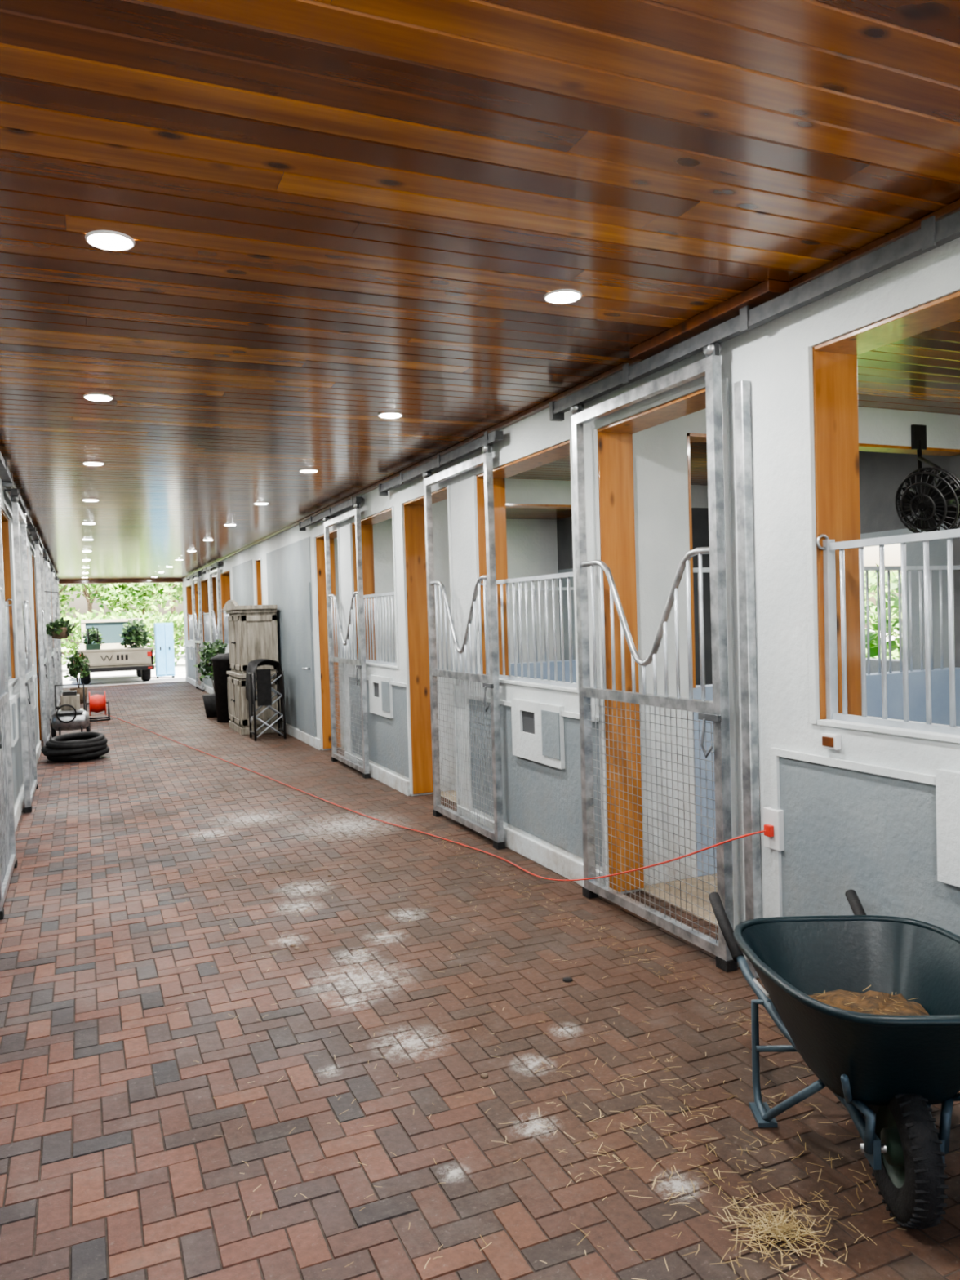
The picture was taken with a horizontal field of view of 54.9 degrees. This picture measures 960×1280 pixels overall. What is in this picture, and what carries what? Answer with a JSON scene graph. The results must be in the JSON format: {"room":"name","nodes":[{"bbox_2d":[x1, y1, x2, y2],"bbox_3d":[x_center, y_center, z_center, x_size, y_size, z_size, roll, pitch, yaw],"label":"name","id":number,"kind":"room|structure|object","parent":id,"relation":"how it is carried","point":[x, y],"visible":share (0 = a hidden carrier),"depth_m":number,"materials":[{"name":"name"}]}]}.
{"room":"farm building","nodes":[
{"label":"farm building","id":0,"kind":"room"},
{"bbox_2d":[0,478,59,841],"bbox_3d":[-5.790,0.033,11.662,0.293,3.050,31.200,-2,2,-23],"label":"wall","id":1,"kind":"structure","parent":0,"point":[6,502],"depth_m":9.02,"materials":[{"name":"white paint"}]},
{"bbox_2d":[0,451,17,919],"bbox_3d":[-3.351,0.125,6.453,0.141,2.998,2.720,-2,2,-23],"label":"gate","id":2,"kind":"object","parent":1,"relation":"attached to","point":[6,766],"visible":1,"depth_m":6.44,"materials":[{"name":"metal"}]},
{"bbox_2d":[4,599,13,679],"bbox_3d":[-4.278,-0.001,8.316,0.084,0.779,1.510,-2,2,-23],"label":"railing","id":3,"kind":"object","parent":1,"relation":"in","point":[6,605],"visible":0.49,"depth_m":8.97,"materials":[{"name":"metal"}]},
{"bbox_2d":[4,488,38,813],"bbox_3d":[-4.757,0.079,9.712,0.141,2.998,2.720,-2,2,-23],"label":"gate","id":4,"kind":"object","parent":1,"relation":"attached to","point":[20,512],"visible":1,"depth_m":8.62,"materials":[{"name":"metal"}]},
{"bbox_2d":[0,475,50,569],"bbox_3d":[-5.717,-1.480,11.672,0.050,0.029,31.200,-2,2,-23],"label":"crown molding","id":5,"kind":"structure","parent":1,"relation":"attached to","point":[6,487],"depth_m":8.90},
{"bbox_2d":[0,509,56,837],"bbox_3d":[-6.456,0.142,13.179,0.262,2.750,26.434,-2,2,-23],"label":"trim","id":6,"kind":"structure","parent":1,"relation":"attached to","point":[6,523],"depth_m":10.60,"materials":[{"name":"brown wood"}]},
{"bbox_2d":[13,714,51,831],"bbox_3d":[-5.637,1.483,11.748,0.030,0.140,31.140,-2,2,-23],"label":"baseboard","id":7,"kind":"structure","parent":1,"relation":"attached to","point":[19,806],"depth_m":8.57,"materials":[{"name":"white paint"}]},
{"bbox_2d":[29,526,50,745],"bbox_3d":[-6.167,0.033,12.970,0.154,2.998,2.721,-2,2,-22],"label":"gate","id":8,"kind":"object","parent":1,"relation":"attached to","point":[39,546],"visible":0.96,"depth_m":12.81,"materials":[{"name":"metal"}]},
{"bbox_2d":[42,548,54,724],"bbox_3d":[-7.574,-0.013,16.229,0.154,2.998,2.721,-2,2,-22],"label":"gate","id":9,"kind":"object","parent":1,"relation":"attached to","point":[46,558],"visible":0.81,"depth_m":16.06,"materials":[{"name":"metal"}]},
{"bbox_2d":[49,563,60,708],"bbox_3d":[-8.980,-0.059,19.488,0.154,2.998,2.721,-2,2,-22],"label":"gate","id":10,"kind":"object","parent":1,"relation":"attached to","point":[51,567],"visible":0.81,"depth_m":19.32,"materials":[{"name":"metal"}]},
{"bbox_2d":[54,572,62,697],"bbox_3d":[-10.386,-0.105,22.748,0.154,2.998,2.721,-2,2,-22],"label":"gate","id":11,"kind":"object","parent":1,"relation":"attached to","point":[56,577],"visible":0.71,"depth_m":22.59,"materials":[{"name":"metal"}]},
{"bbox_2d":[44,591,75,639],"bbox_3d":[-7.210,-0.426,15.820,0.510,0.828,0.485,-2,2,-23],"label":"hanging plant","id":12,"kind":"object","parent":1,"relation":"attached to","point":[60,628],"visible":0.99,"depth_m":15.76,"materials":[{"name":"green plant"}]},
{"bbox_2d":[58,577,186,676],"bbox_3d":[-10.354,-0.239,26.789,11.000,3.050,0.200,-2,2,-23],"label":"wall","id":13,"kind":"structure","parent":0,"point":[169,580],"depth_m":26.73,"materials":[{"name":"white paint"}]},
{"bbox_2d":[333,518,560,747],"bbox_3d":[-0.401,-0.162,12.884,3.335,3.050,0.150,-2,2,-23],"label":"wall partition","id":14,"kind":"structure","parent":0,"point":[531,544],"depth_m":13.21,"materials":[{"name":"white paint"}]},
{"bbox_2d":[0,0,959,579],"bbox_3d":[-4.181,-1.579,12.333,11.000,0.040,31.200,-2,2,-23],"label":"ceiling","id":15,"kind":"structure","parent":0,"point":[339,215],"depth_m":3.10,"materials":[{"name":"brown wood"}]},
{"bbox_2d":[82,522,95,524],"bbox_3d":[-5.096,-1.519,12.048,0.164,0.010,0.164,-2,2,-23],"label":"recessed light","id":16,"kind":"object","parent":15,"relation":"in","point":[82,522],"visible":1,"depth_m":12.02,"materials":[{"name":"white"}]},
{"bbox_2d":[82,498,98,501],"bbox_3d":[-4.146,-1.488,9.845,0.164,0.010,0.164,-2,2,-23],"label":"recessed light","id":17,"kind":"object","parent":15,"relation":"in","point":[86,500],"visible":1,"depth_m":9.80,"materials":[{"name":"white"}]},
{"bbox_2d":[82,461,103,466],"bbox_3d":[-3.195,-1.457,7.641,0.164,0.010,0.164,-2,2,-23],"label":"recessed light","id":18,"kind":"object","parent":15,"relation":"in","point":[87,463],"visible":1,"depth_m":7.61,"materials":[{"name":"white"}]},
{"bbox_2d":[83,393,113,401],"bbox_3d":[-2.244,-1.426,5.438,0.164,0.010,0.164,-2,2,-23],"label":"recessed light","id":19,"kind":"object","parent":15,"relation":"in","point":[94,397],"visible":1,"depth_m":5.41,"materials":[{"name":"white"}]},
{"bbox_2d":[84,230,135,251],"bbox_3d":[-1.294,-1.395,3.234,0.164,0.010,0.164,-2,2,-23],"label":"recessed light","id":20,"kind":"object","parent":15,"relation":"in","point":[109,242],"visible":1,"depth_m":3.22,"materials":[{"name":"white"}]},
{"bbox_2d":[253,502,268,504],"bbox_3d":[-2.498,-1.557,10.555,0.164,0.010,0.164,-2,2,-23],"label":"recessed light","id":21,"kind":"object","parent":15,"relation":"in","point":[257,503],"visible":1,"depth_m":10.50,"materials":[{"name":"white"}]},
{"bbox_2d":[299,469,317,472],"bbox_3d":[-1.548,-1.526,8.351,0.164,0.010,0.164,-2,2,-23],"label":"recessed light","id":22,"kind":"object","parent":15,"relation":"in","point":[301,470],"visible":1,"depth_m":8.33,"materials":[{"name":"white"}]},
{"bbox_2d":[377,411,402,417],"bbox_3d":[-0.597,-1.495,6.147,0.164,0.010,0.164,-2,2,-23],"label":"recessed light","id":23,"kind":"object","parent":15,"relation":"in","point":[390,414],"visible":1,"depth_m":6.12,"materials":[{"name":"white"}]},
{"bbox_2d":[543,288,582,303],"bbox_3d":[0.354,-1.464,3.944,0.164,0.010,0.164,-2,2,-23],"label":"recessed light","id":24,"kind":"object","parent":15,"relation":"in","point":[561,297],"visible":1,"depth_m":3.93,"materials":[{"name":"white"}]},
{"bbox_2d":[0,680,959,1279],"bbox_3d":[-4.088,1.512,12.417,11.000,0.052,31.200,-2,2,-23],"label":"floor","id":25,"kind":"structure","parent":0,"point":[117,1150],"depth_m":3.55,"materials":[{"name":"brick pavers"}]},
{"bbox_2d":[51,683,90,737],"bbox_3d":[-6.182,1.095,13.948,0.540,0.828,0.585,-2,2,-23],"label":"air compressor","id":26,"kind":"object","parent":25,"relation":"on","point":[70,717],"visible":0.94,"depth_m":13.80,"materials":[{"name":"metal"}]},
{"bbox_2d":[40,731,109,762],"bbox_3d":[-5.218,1.382,11.931,0.814,0.329,0.797,-2,2,-23],"label":"hose","id":27,"kind":"object","parent":25,"relation":"on","point":[85,745],"visible":1,"depth_m":11.67,"materials":[{"name":"rubber"}]},
{"bbox_2d":[62,650,90,703],"bbox_3d":[-8.990,0.823,20.619,0.594,1.179,0.620,-2,2,-23],"label":"potted plant","id":28,"kind":"object","parent":25,"relation":"on","point":[73,668],"visible":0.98,"depth_m":20.57,"materials":[{"name":"green plant"}]},
{"bbox_2d":[85,690,110,721],"bbox_3d":[-6.964,1.194,16.835,0.404,0.520,0.464,-2,2,-23],"label":"reel","id":29,"kind":"object","parent":25,"relation":"on","point":[97,703],"visible":0.96,"depth_m":16.72,"materials":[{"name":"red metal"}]},
{"bbox_2d":[193,639,227,717],"bbox_3d":[-4.811,0.684,16.779,0.741,1.415,0.711,-2,2,-23],"label":"potted plant","id":30,"kind":"object","parent":25,"relation":"on","point":[209,700],"visible":0.59,"depth_m":16.65,"materials":[{"name":"green plant"}]},
{"bbox_2d":[210,653,231,722],"bbox_3d":[-4.294,0.809,15.912,0.620,1.180,0.620,-2,2,-23],"label":"trash bin","id":31,"kind":"object","parent":25,"relation":"on","point":[220,662],"visible":0.5,"depth_m":15.67,"materials":[{"name":"plastic"}]},
{"bbox_2d":[222,600,281,734],"bbox_3d":[-3.613,0.389,14.594,0.630,2.050,1.330,-2,2,-23],"label":"tall cabinet","id":32,"kind":"object","parent":25,"relation":"on","point":[252,628],"visible":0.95,"depth_m":14.08,"materials":[{"name":"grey wood"}]},
{"bbox_2d":[245,658,286,741],"bbox_3d":[-3.104,0.856,13.432,0.496,1.150,0.561,-2,2,-23],"label":"rack","id":33,"kind":"object","parent":25,"relation":"on","point":[264,697],"visible":1,"depth_m":13.27,"materials":[{"name":"black metal"}]},
{"bbox_2d":[289,874,573,1078],"bbox_3d":[-0.219,1.584,4.353,1.185,0.011,3.883,-2,2,-18],"label":"debris","id":34,"kind":"object","parent":25,"relation":"on","point":[485,1075],"visible":1,"depth_m":4.26,"materials":[{"name":"black"}]},
{"bbox_2d":[99,712,765,880],"bbox_3d":[-2.918,1.138,10.865,0.357,0.706,15.913,-3,2,-33],"label":"extension cord","id":35,"kind":"object","parent":25,"relation":"on","point":[762,831],"visible":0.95,"depth_m":6.01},
{"bbox_2d":[151,830,958,1279],"bbox_3d":[-0.336,1.567,4.525,2.316,0.037,5.520,-2,2,-23],"label":"straw","id":36,"kind":"object","parent":25,"relation":"on","point":[780,1228],"visible":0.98,"depth_m":2.56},
{"bbox_2d":[708,888,959,1229],"bbox_3d":[1.178,1.238,2.960,0.710,0.696,1.448,-2,2,2],"label":"wheelbarrow","id":37,"kind":"object","parent":25,"relation":"on","point":[870,1004],"visible":1,"depth_m":2.65,"materials":[{"name":"black plastic"}]},
{"bbox_2d":[733,915,959,1105],"bbox_3d":[1.164,1.084,2.722,0.710,0.376,0.980,-2,2,2],"label":"tray","id":38,"kind":"object","parent":37,"relation":"on","point":[870,1004],"depth_m":2.84,"materials":[{"name":"plastic"}]},
{"bbox_2d":[182,237,959,936],"bbox_3d":[-2.491,-0.104,13.084,0.347,3.050,31.200,-2,2,-23],"label":"wall","id":39,"kind":"structure","parent":0,"point":[877,816],"depth_m":4.12,"materials":[{"name":"white paint"}]},
{"bbox_2d":[186,613,193,640],"bbox_3d":[-8.106,-0.365,25.993,0.084,0.779,1.510,-2,2,-23],"label":"railing","id":40,"kind":"object","parent":39,"relation":"in","point":[190,616],"visible":0.62,"depth_m":26.33,"materials":[{"name":"metal"}]},
{"bbox_2d":[186,571,204,691],"bbox_3d":[-7.379,-0.230,24.043,0.141,2.998,2.720,-2,2,-23],"label":"gate","id":41,"kind":"object","parent":39,"relation":"attached to","point":[197,628],"visible":0.9,"depth_m":23.67,"materials":[{"name":"metal"}]},
{"bbox_2d":[201,611,209,642],"bbox_3d":[-6.699,-0.319,22.734,0.084,0.779,1.510,-2,2,-23],"label":"railing","id":42,"kind":"object","parent":39,"relation":"in","point":[206,615],"visible":0.6,"depth_m":23.06,"materials":[{"name":"metal"}]},
{"bbox_2d":[202,561,222,693],"bbox_3d":[-5.973,-0.184,20.784,0.141,2.998,2.720,-2,2,-23],"label":"gate","id":43,"kind":"object","parent":39,"relation":"attached to","point":[216,633],"visible":0.58,"depth_m":20.23,"materials":[{"name":"metal"}]},
{"bbox_2d":[221,608,229,644],"bbox_3d":[-5.293,-0.273,19.474,0.084,0.779,1.510,-2,2,-23],"label":"railing","id":44,"kind":"object","parent":39,"relation":"in","point":[225,615],"visible":0.3,"depth_m":19.99,"materials":[{"name":"metal"}]},
{"bbox_2d":[298,496,370,778],"bbox_3d":[-1.754,-0.046,11.006,0.141,2.998,2.720,-2,2,-23],"label":"gate","id":45,"kind":"object","parent":39,"relation":"attached to","point":[360,664],"visible":1,"depth_m":10.32,"materials":[{"name":"metal"}]},
{"bbox_2d":[355,591,396,666],"bbox_3d":[-1.075,-0.135,9.697,0.084,0.779,1.510,-2,2,-23],"label":"railing","id":46,"kind":"object","parent":39,"relation":"in","point":[392,593],"visible":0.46,"depth_m":9.66,"materials":[{"name":"metal"}]},
{"bbox_2d":[378,431,505,849],"bbox_3d":[-0.348,0.000,7.747,0.141,2.998,2.720,-2,2,-23],"label":"gate","id":47,"kind":"object","parent":39,"relation":"attached to","point":[485,442],"visible":1,"depth_m":7.11,"materials":[{"name":"metal"}]},
{"bbox_2d":[186,676,759,977],"bbox_3d":[-2.531,1.353,13.087,0.030,0.140,31.140,-2,2,-23],"label":"baseboard","id":48,"kind":"structure","parent":39,"relation":"attached to","point":[570,868],"depth_m":6.61,"materials":[{"name":"white paint"}]},
{"bbox_2d":[480,571,576,688],"bbox_3d":[0.332,-0.089,6.437,0.084,0.779,1.510,-2,2,-23],"label":"railing","id":49,"kind":"object","parent":39,"relation":"in","point":[568,575],"visible":0.48,"depth_m":6.39,"materials":[{"name":"metal"}]},
{"bbox_2d":[181,199,959,579],"bbox_3d":[-2.679,-1.597,12.981,0.160,0.049,31.200,-2,2,-23],"label":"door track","id":50,"kind":"structure","parent":39,"relation":"attached to","point":[768,290],"depth_m":4.27,"materials":[{"name":"grey metal"}]},
{"bbox_2d":[185,290,959,928],"bbox_3d":[-3.103,0.003,14.623,0.262,2.750,26.434,-2,2,-23],"label":"trim","id":51,"kind":"structure","parent":39,"relation":"attached to","point":[829,368],"depth_m":5.48,"materials":[{"name":"brown wood"}]},
{"bbox_2d":[733,380,762,978],"bbox_3d":[1.228,0.189,4.225,0.050,2.720,0.060,-2,2,-23],"label":"post","id":52,"kind":"object","parent":39,"relation":"attached to","point":[742,389],"visible":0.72,"depth_m":4.20,"materials":[{"name":"metal"}]},
{"bbox_2d":[549,210,959,972],"bbox_3d":[1.289,0.053,3.966,0.146,2.998,3.860,-2,2,-24],"label":"gate","id":53,"kind":"object","parent":39,"relation":"attached to","point":[932,234],"visible":0.98,"depth_m":4.54,"materials":[{"name":"metal"}]},
{"bbox_2d":[763,806,784,851],"bbox_3d":[1.298,0.841,4.112,0.060,0.180,0.100,-2,2,-23],"label":"wall outlet","id":54,"kind":"object","parent":39,"relation":"attached to","point":[773,819],"visible":1,"depth_m":4.09,"materials":[{"name":"white plastic"}]},
{"bbox_2d":[821,733,840,750],"bbox_3d":[1.435,0.415,3.784,0.035,0.060,0.080,-2,2,-23],"label":"light switch","id":55,"kind":"object","parent":39,"relation":"attached to","point":[828,740],"visible":1,"depth_m":3.76,"materials":[{"name":"white plastic"}]},
{"bbox_2d":[816,528,959,735],"bbox_3d":[1.738,-0.043,3.178,0.084,0.779,1.510,-2,2,-23],"label":"railing","id":56,"kind":"object","parent":39,"relation":"in","point":[829,546],"visible":0.97,"depth_m":3.61,"materials":[{"name":"metal"}]},
{"bbox_2d":[431,478,712,791],"bbox_3d":[1.005,-0.116,9.625,3.335,3.050,0.154,-2,2,-23],"label":"wall partition","id":57,"kind":"structure","parent":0,"point":[519,493],"depth_m":9.35,"materials":[{"name":"white paint"}]},
{"bbox_2d":[556,451,950,673],"bbox_3d":[0.821,-0.242,14.510,0.200,3.050,31.200,-2,2,-23],"label":"wall","id":58,"kind":"structure","parent":0,"point":[881,473],"depth_m":7.89,"materials":[{"name":"grey paint"}]},
{"bbox_2d":[632,402,959,885],"bbox_3d":[2.411,-0.070,6.365,3.335,3.050,0.154,-2,2,-23],"label":"wall partition","id":59,"kind":"structure","parent":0,"point":[661,455],"depth_m":5.80,"materials":[{"name":"white paint"}]},
{"bbox_2d":[894,424,959,533],"bbox_3d":[2.925,-1.084,6.163,0.387,0.843,0.928,-1,2,8],"label":"fan","id":60,"kind":"object","parent":59,"relation":"attached to","point":[940,500],"visible":0.93,"depth_m":5.90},
{"label":"outside","id":61,"kind":"structure","parent":0,"visible":0},
{"bbox_2d":[61,629,899,688],"bbox_3d":[-7.242,1.188,29.568,90.000,0.100,120.000,-2,2,-23],"label":"ground","id":62,"kind":"structure","parent":61,"point":[114,677],"depth_m":30.80,"materials":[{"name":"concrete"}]},
{"bbox_2d":[58,583,81,615],"bbox_3d":[-20.474,-2.370,42.670,4.702,7.180,5.261,-1,2,15],"label":"tree","id":63,"kind":"object","parent":62,"relation":"on","point":[64,599],"visible":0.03,"depth_m":43.73,"materials":[{"name":"green plant"}]},
{"bbox_2d":[60,578,109,618],"bbox_3d":[-21.678,-2.985,50.680,4.874,8.026,5.559,-1,2,12],"label":"tree","id":64,"kind":"object","parent":62,"relation":"on","point":[80,588],"visible":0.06,"depth_m":50.30,"materials":[{"name":"green plant"}]},
{"bbox_2d":[76,617,154,684],"bbox_3d":[-11.626,0.306,29.328,2.130,1.940,4.385,-2,2,-23],"label":"utility truck","id":65,"kind":"object","parent":62,"relation":"on","point":[109,645],"visible":0.84,"depth_m":27.74,"materials":[{"name":"white metal"}]},
{"bbox_2d":[59,609,185,666],"bbox_3d":[-12.881,-0.068,37.460,22.444,2.490,2.561,-2,2,-23],"label":"hedge","id":66,"kind":"object","parent":62,"relation":"on","point":[149,619],"visible":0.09,"depth_m":36.65,"materials":[{"name":"green plant"}]},
{"bbox_2d":[86,577,180,644],"bbox_3d":[-15.579,-2.346,41.158,4.204,6.917,4.183,-2,2,-9],"label":"tree","id":67,"kind":"object","parent":62,"relation":"on","point":[143,596],"visible":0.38,"depth_m":40.29,"materials":[{"name":"green plant"}]},
{"bbox_2d":[153,622,175,679],"bbox_3d":[-10.120,0.337,29.654,0.550,1.770,0.540,-2,2,-23],"label":"storage cabinet","id":68,"kind":"object","parent":62,"relation":"on","point":[163,632],"visible":1,"depth_m":29.43,"materials":[{"name":"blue metal"}]},
{"bbox_2d":[159,582,182,652],"bbox_3d":[-18.042,-4.030,55.263,4.356,9.659,4.853,-2,2,-23],"label":"tree","id":69,"kind":"object","parent":62,"relation":"on","point":[173,609],"visible":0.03,"depth_m":55.13,"materials":[{"name":"green plant"}]},
{"bbox_2d":[170,582,182,604],"bbox_3d":[-13.319,-2.964,46.550,5.054,7.723,5.517,-2,2,-23],"label":"tree","id":70,"kind":"object","parent":62,"relation":"on","point":[179,587],"visible":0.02,"depth_m":46.93,"materials":[{"name":"green plant"}]},
{"bbox_2d":[864,564,902,659],"bbox_3d":[6.568,-0.137,16.983,2.108,2.626,30.443,-2,2,-23],"label":"hedge","id":71,"kind":"object","parent":62,"relation":"on","point":[872,575],"visible":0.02,"depth_m":15.56,"materials":[{"name":"green plant"}]}
]}

